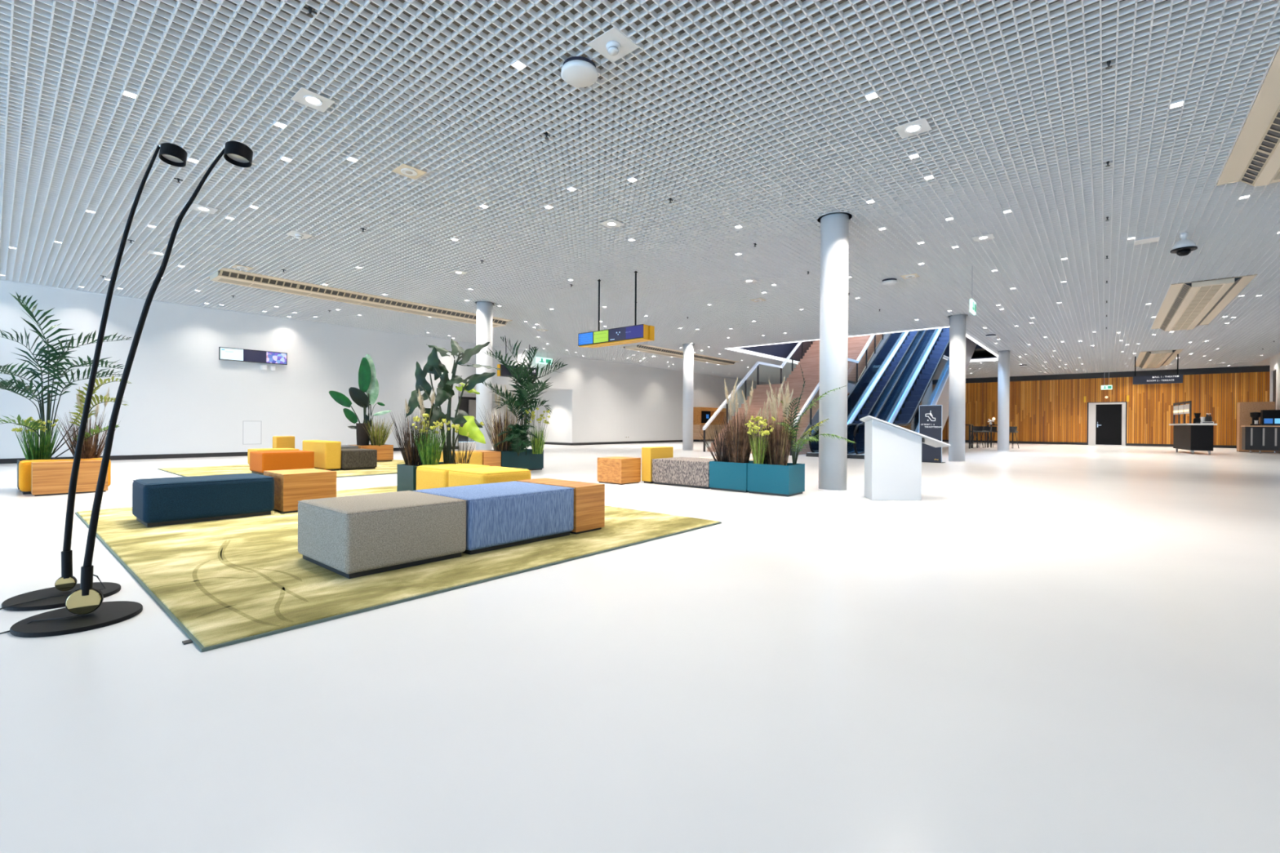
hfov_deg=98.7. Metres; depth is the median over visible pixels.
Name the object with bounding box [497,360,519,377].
direction sign
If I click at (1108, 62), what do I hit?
sprinkler
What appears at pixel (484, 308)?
column
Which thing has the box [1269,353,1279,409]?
wall
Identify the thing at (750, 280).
recessed light
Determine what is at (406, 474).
planter
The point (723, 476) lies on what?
planter
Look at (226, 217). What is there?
recessed light
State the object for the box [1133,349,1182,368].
ventilation unit
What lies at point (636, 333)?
sign
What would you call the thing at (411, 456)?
ornamental grass
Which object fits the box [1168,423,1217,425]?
countertop
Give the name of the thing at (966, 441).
baseboard
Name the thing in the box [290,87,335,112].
recessed light
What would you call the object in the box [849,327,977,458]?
escalator
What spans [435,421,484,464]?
flowering plant
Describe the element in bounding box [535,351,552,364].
exit sign
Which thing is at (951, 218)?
recessed light
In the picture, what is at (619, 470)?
ottoman
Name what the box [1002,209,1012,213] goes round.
recessed light
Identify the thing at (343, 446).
ottoman
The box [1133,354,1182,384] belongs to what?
direction sign
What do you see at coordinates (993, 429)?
bar stool
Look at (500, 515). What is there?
ottoman
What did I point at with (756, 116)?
ceiling
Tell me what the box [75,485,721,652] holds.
rug
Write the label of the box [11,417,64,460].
grass
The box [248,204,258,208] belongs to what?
recessed light
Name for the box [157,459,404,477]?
rug
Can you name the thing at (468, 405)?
door
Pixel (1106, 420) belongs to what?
door
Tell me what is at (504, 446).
ornamental grass
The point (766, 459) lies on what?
ornamental grass
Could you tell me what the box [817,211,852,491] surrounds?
column
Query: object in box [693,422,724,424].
countertop
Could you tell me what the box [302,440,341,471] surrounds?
ottoman
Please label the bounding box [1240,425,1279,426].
countertop
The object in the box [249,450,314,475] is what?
ottoman
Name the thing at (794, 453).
potted palm
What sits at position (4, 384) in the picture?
potted palm
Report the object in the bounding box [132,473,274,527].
ottoman
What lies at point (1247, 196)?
recessed light
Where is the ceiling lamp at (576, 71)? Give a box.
[560,56,597,87]
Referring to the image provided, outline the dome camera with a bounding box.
[1170,231,1197,256]
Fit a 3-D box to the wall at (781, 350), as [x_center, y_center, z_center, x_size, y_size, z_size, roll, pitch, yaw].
[11.708,-5.176,25.613,8.200,3.920,16.000,1,0,40]
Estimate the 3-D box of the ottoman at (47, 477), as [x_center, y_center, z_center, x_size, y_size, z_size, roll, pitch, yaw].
[-7.537,0.670,7.277,0.336,0.420,0.686,1,0,40]
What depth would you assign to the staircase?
22.17 m
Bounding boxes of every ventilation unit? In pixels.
[206,267,512,327]
[620,344,738,364]
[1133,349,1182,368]
[1151,274,1257,331]
[1216,45,1279,186]
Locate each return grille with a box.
[630,348,729,364]
[1146,353,1166,368]
[1172,284,1222,330]
[1273,171,1279,180]
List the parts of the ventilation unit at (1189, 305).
wing panel, wing panel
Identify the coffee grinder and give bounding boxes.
[1192,413,1200,423]
[1249,412,1261,425]
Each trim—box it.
[0,279,775,384]
[724,326,998,364]
[965,365,1270,383]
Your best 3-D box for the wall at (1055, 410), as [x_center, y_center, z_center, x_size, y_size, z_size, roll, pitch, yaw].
[21.997,-1.319,34.191,26.630,4.660,0.190,1,0,40]
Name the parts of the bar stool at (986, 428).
backrest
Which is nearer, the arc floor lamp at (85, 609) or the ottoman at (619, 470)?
the arc floor lamp at (85, 609)
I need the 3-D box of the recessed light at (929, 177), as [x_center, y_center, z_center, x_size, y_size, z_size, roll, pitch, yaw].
[3.602,-3.116,6.853,0.104,0.034,0.104,1,0,40]
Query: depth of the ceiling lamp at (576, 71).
4.72 m
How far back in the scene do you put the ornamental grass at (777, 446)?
7.71 m
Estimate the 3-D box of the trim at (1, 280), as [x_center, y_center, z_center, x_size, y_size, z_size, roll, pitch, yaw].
[-4.752,-3.196,23.163,0.030,0.050,51.200,1,0,40]
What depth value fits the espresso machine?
21.81 m
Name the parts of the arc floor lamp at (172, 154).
rod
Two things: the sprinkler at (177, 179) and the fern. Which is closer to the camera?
the sprinkler at (177, 179)
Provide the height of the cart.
1.150 m
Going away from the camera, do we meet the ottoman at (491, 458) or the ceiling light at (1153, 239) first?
the ceiling light at (1153, 239)
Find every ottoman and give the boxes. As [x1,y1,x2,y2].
[18,457,111,494]
[31,459,107,496]
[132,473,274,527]
[247,448,299,465]
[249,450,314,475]
[263,468,336,513]
[272,435,294,448]
[297,490,466,578]
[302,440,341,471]
[339,448,377,470]
[341,444,358,448]
[413,480,574,555]
[416,462,488,489]
[435,450,482,465]
[448,466,531,487]
[464,449,501,466]
[516,478,604,533]
[597,456,640,484]
[641,446,673,483]
[652,457,716,488]
[699,456,753,461]
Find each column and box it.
[475,300,494,450]
[682,342,694,450]
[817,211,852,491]
[947,313,968,462]
[996,350,1011,451]
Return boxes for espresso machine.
[1260,409,1279,425]
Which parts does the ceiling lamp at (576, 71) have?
plate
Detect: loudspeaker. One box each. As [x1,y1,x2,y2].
[231,264,253,271]
[391,163,426,179]
[749,297,765,302]
[900,273,919,279]
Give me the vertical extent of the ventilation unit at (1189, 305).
0.180 m
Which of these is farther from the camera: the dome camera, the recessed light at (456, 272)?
the recessed light at (456, 272)
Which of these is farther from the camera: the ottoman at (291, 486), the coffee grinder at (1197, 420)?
the coffee grinder at (1197, 420)
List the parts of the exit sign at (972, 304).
light panel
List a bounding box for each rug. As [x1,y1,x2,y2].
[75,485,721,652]
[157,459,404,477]
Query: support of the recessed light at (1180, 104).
in the ceiling
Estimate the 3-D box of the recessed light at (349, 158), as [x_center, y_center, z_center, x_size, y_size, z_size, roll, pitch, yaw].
[-3.392,-3.163,6.485,0.104,0.034,0.104,1,0,40]
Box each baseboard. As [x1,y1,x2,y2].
[0,440,682,463]
[942,440,1236,448]
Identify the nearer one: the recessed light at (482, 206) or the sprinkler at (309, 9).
the sprinkler at (309, 9)
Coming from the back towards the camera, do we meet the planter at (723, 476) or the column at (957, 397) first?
the column at (957, 397)
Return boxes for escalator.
[805,329,925,457]
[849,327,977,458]
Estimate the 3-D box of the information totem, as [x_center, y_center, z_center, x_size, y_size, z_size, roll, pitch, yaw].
[7.876,0.195,14.852,0.630,1.540,0.250,1,0,40]
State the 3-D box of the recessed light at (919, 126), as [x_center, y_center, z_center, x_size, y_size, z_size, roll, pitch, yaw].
[2.844,-3.099,5.725,0.290,0.012,0.290,1,0,40]
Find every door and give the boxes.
[457,396,475,441]
[1088,402,1125,445]
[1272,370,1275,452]
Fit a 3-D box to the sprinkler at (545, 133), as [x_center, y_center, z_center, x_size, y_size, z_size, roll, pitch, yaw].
[-1.002,-3.127,5.903,0.044,0.070,0.090,1,0,40]
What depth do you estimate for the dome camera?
8.70 m
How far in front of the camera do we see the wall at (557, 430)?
26.06 m
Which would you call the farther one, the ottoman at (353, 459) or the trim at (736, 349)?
the trim at (736, 349)
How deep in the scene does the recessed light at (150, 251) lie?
10.09 m
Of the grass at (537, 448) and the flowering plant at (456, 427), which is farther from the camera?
the grass at (537, 448)
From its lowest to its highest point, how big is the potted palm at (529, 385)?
2.404 m
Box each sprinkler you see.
[173,177,182,183]
[302,5,316,17]
[542,132,550,139]
[1105,60,1111,69]
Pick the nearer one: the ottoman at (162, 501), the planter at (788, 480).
the ottoman at (162, 501)
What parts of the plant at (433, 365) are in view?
stem, stem, stem, stem, stem, stem, stem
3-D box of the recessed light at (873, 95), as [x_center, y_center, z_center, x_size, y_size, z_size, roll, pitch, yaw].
[2.181,-3.122,5.174,0.104,0.034,0.104,1,0,40]
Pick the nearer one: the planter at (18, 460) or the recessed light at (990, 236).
the planter at (18, 460)
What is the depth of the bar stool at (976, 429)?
25.32 m
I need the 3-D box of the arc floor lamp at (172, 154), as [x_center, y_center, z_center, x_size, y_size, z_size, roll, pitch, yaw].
[-2.868,-0.272,2.971,0.890,2.390,0.548,0,0,-15]
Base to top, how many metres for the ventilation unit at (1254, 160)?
0.180 m
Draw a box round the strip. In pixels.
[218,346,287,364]
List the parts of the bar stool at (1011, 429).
backrest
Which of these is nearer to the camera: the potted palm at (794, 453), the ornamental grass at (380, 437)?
the potted palm at (794, 453)
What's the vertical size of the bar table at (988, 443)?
1.080 m
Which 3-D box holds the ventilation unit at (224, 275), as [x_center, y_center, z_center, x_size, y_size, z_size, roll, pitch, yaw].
[-6.595,-3.161,14.176,1.250,0.180,7.100,1,0,40]
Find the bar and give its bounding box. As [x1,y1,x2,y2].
[1240,425,1279,453]
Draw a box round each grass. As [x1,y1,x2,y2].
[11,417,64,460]
[54,386,120,458]
[364,415,393,446]
[389,389,441,466]
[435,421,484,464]
[479,385,527,451]
[522,407,550,453]
[697,423,739,462]
[715,377,764,462]
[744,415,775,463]
[751,401,775,464]
[760,376,795,465]
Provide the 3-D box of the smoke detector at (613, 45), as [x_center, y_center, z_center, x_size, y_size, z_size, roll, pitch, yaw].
[-0.219,-3.091,4.506,0.300,0.064,0.300,1,0,40]
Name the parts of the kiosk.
portal frame, panel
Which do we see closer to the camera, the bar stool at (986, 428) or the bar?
the bar
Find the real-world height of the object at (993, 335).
0.125 m
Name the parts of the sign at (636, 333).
hanging rod, hanging rod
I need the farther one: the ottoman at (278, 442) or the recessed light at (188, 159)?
the ottoman at (278, 442)
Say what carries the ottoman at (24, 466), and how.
on the floor
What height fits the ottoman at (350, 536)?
0.400 m
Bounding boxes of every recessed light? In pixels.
[85,209,95,213]
[121,89,138,99]
[146,249,164,256]
[186,157,199,163]
[188,203,218,214]
[225,216,235,220]
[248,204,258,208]
[273,121,287,128]
[280,156,293,162]
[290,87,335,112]
[346,156,358,162]
[448,269,468,275]
[479,204,488,208]
[510,59,527,71]
[543,204,553,208]
[565,186,577,191]
[598,218,624,228]
[626,177,638,182]
[740,278,758,283]
[864,91,879,101]
[866,199,875,204]
[894,117,932,138]
[907,153,919,159]
[923,174,934,180]
[945,217,954,221]
[971,233,995,241]
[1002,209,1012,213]
[1168,100,1184,109]
[1238,195,1250,199]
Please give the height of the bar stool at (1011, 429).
1.002 m
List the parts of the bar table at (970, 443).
leg, leg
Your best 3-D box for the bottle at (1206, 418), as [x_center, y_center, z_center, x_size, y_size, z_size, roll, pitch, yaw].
[21.133,-0.335,20.500,0.090,0.310,0.090,1,0,40]
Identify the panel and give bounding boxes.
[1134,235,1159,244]
[1236,401,1275,453]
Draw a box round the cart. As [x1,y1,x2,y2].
[1168,423,1217,454]
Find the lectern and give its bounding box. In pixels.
[859,415,950,500]
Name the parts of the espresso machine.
blue panel, blue panel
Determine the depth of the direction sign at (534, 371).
21.54 m
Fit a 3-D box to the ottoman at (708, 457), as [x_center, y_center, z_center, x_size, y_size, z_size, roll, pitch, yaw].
[1.508,0.731,9.295,0.894,0.410,0.654,1,0,40]
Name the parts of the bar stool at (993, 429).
backrest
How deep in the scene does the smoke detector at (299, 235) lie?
9.07 m
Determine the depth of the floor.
2.00 m
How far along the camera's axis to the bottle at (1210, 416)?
20.52 m
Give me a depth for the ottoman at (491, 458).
10.59 m
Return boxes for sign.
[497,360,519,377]
[521,344,536,379]
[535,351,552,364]
[577,271,654,348]
[968,283,976,315]
[1101,370,1112,389]
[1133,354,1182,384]
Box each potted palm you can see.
[0,293,132,459]
[482,336,567,454]
[775,364,856,465]
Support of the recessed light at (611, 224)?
in the ceiling
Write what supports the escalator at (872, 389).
on the floor
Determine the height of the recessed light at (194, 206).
0.012 m
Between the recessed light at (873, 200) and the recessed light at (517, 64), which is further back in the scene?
the recessed light at (873, 200)
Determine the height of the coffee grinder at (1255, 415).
0.540 m
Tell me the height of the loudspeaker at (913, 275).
0.018 m
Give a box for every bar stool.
[970,426,984,448]
[978,426,991,448]
[991,426,997,447]
[1008,426,1018,448]
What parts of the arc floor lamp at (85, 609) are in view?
rod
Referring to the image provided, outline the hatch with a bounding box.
[242,421,261,444]
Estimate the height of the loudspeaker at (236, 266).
0.018 m
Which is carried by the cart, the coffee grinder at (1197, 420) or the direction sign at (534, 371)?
the coffee grinder at (1197, 420)
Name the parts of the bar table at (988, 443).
leg, leg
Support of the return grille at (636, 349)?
attached to the ventilation unit at (641, 348)
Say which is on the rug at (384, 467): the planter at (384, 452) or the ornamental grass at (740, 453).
the planter at (384, 452)
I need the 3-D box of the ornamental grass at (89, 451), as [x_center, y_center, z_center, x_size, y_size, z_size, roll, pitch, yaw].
[-7.871,-0.035,7.852,0.713,1.128,0.712,0,0,-27]
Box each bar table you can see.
[964,424,973,448]
[986,424,997,447]
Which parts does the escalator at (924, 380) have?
handrail, balustrade glass, handrail, balustrade glass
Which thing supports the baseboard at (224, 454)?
attached to the wall at (181, 398)
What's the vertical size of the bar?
1.100 m
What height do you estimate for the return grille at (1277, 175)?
0.007 m
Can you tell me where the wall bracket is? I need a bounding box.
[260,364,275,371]
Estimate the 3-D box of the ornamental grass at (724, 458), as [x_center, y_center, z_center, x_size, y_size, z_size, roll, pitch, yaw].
[1.247,0.246,8.191,0.762,0.688,0.674,0,0,-27]
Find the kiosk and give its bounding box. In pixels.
[693,407,726,441]
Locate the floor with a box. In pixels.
[0,440,1279,852]
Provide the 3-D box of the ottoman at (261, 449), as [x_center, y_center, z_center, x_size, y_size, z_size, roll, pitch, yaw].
[-7.937,0.664,11.913,0.694,0.360,0.784,1,0,40]
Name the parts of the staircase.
post, post, post, handrail, post, post, post, post, post, handrail, post, post, post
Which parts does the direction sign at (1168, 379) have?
hanging rod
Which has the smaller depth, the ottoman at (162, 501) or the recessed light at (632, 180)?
the ottoman at (162, 501)
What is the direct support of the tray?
on the cart
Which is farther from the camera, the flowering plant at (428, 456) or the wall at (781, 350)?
the wall at (781, 350)
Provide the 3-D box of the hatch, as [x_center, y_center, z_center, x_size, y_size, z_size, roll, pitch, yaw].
[-11.090,0.175,15.731,0.006,0.670,0.450,1,0,40]
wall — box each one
[0,280,773,458]
[458,382,569,443]
[737,333,997,361]
[847,371,1270,445]
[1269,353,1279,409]
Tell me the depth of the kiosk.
32.81 m
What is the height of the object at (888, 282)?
0.125 m
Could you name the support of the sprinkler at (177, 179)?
attached to the ceiling
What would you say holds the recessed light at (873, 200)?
in the ceiling
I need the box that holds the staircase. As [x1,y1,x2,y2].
[702,333,889,455]
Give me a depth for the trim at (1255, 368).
30.01 m
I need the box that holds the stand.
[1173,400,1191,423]
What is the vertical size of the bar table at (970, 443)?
1.080 m
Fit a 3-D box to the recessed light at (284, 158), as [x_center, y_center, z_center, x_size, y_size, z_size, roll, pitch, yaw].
[-4.173,-3.168,6.491,0.104,0.034,0.104,1,0,40]
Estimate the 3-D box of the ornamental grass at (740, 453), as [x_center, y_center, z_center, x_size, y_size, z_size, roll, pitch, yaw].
[1.460,-0.074,8.057,0.684,1.330,0.672,1,0,44]
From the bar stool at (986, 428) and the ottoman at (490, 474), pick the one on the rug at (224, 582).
the ottoman at (490, 474)
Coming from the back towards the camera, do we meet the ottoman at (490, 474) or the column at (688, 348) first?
the column at (688, 348)
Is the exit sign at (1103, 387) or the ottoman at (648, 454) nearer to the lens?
the ottoman at (648, 454)
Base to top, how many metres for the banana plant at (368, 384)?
2.268 m
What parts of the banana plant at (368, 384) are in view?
stem, pot, stem, stem, stem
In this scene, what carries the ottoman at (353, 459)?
on the rug at (384, 467)
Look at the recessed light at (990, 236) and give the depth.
9.00 m
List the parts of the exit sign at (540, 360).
light panel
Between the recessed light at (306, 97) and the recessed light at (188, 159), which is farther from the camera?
the recessed light at (188, 159)
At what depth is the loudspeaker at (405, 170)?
6.76 m
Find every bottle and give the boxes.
[1204,413,1208,422]
[1208,413,1212,422]
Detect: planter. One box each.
[17,457,102,491]
[351,444,393,462]
[396,462,458,491]
[485,448,543,470]
[709,460,753,492]
[746,462,804,496]
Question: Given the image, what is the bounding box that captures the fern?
[491,423,537,456]
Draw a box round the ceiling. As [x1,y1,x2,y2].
[0,0,1279,383]
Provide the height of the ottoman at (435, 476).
0.410 m
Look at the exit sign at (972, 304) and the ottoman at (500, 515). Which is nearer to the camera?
the ottoman at (500, 515)
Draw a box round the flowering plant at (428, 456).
[408,413,453,465]
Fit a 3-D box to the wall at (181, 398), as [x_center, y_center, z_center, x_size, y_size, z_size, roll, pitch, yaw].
[-4.735,-1.472,23.340,0.150,4.660,51.500,1,0,40]
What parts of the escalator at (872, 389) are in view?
handrail, handrail, balustrade glass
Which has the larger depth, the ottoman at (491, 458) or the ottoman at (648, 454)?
the ottoman at (491, 458)
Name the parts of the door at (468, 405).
panel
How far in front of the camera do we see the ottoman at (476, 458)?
10.26 m
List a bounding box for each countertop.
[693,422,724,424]
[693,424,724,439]
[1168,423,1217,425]
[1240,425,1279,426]
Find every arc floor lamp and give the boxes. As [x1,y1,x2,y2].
[0,141,253,637]
[0,142,187,611]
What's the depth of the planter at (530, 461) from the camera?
11.15 m
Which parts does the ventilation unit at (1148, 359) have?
wing panel, wing panel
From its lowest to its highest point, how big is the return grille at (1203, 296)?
0.007 m
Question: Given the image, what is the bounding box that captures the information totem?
[919,404,945,462]
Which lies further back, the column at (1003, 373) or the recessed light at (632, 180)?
the column at (1003, 373)
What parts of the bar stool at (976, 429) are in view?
backrest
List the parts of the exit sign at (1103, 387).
light panel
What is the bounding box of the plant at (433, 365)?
[405,338,501,464]
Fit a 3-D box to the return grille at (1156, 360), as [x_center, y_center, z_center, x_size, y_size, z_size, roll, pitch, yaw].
[23.088,-2.908,24.631,0.320,0.007,6.920,1,0,40]
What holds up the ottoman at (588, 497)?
on the rug at (224, 582)
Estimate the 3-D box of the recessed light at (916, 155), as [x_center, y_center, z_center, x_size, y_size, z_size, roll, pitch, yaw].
[3.150,-3.118,6.318,0.104,0.034,0.104,1,0,40]
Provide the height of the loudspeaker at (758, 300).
0.018 m
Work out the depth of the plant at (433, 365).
7.14 m
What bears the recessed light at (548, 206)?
in the ceiling
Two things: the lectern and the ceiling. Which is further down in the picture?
the lectern
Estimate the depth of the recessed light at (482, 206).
7.86 m
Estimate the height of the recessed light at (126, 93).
0.034 m
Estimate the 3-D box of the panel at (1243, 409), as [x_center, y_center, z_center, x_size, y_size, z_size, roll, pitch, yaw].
[25.676,0.025,22.945,0.982,2.080,0.615,1,0,40]
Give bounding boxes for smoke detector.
[285,230,312,239]
[586,26,639,62]
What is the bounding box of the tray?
[1200,422,1213,423]
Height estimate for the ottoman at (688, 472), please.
0.405 m
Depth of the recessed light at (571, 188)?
7.26 m
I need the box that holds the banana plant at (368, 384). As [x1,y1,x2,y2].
[328,354,391,445]
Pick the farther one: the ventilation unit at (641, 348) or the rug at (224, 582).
the ventilation unit at (641, 348)

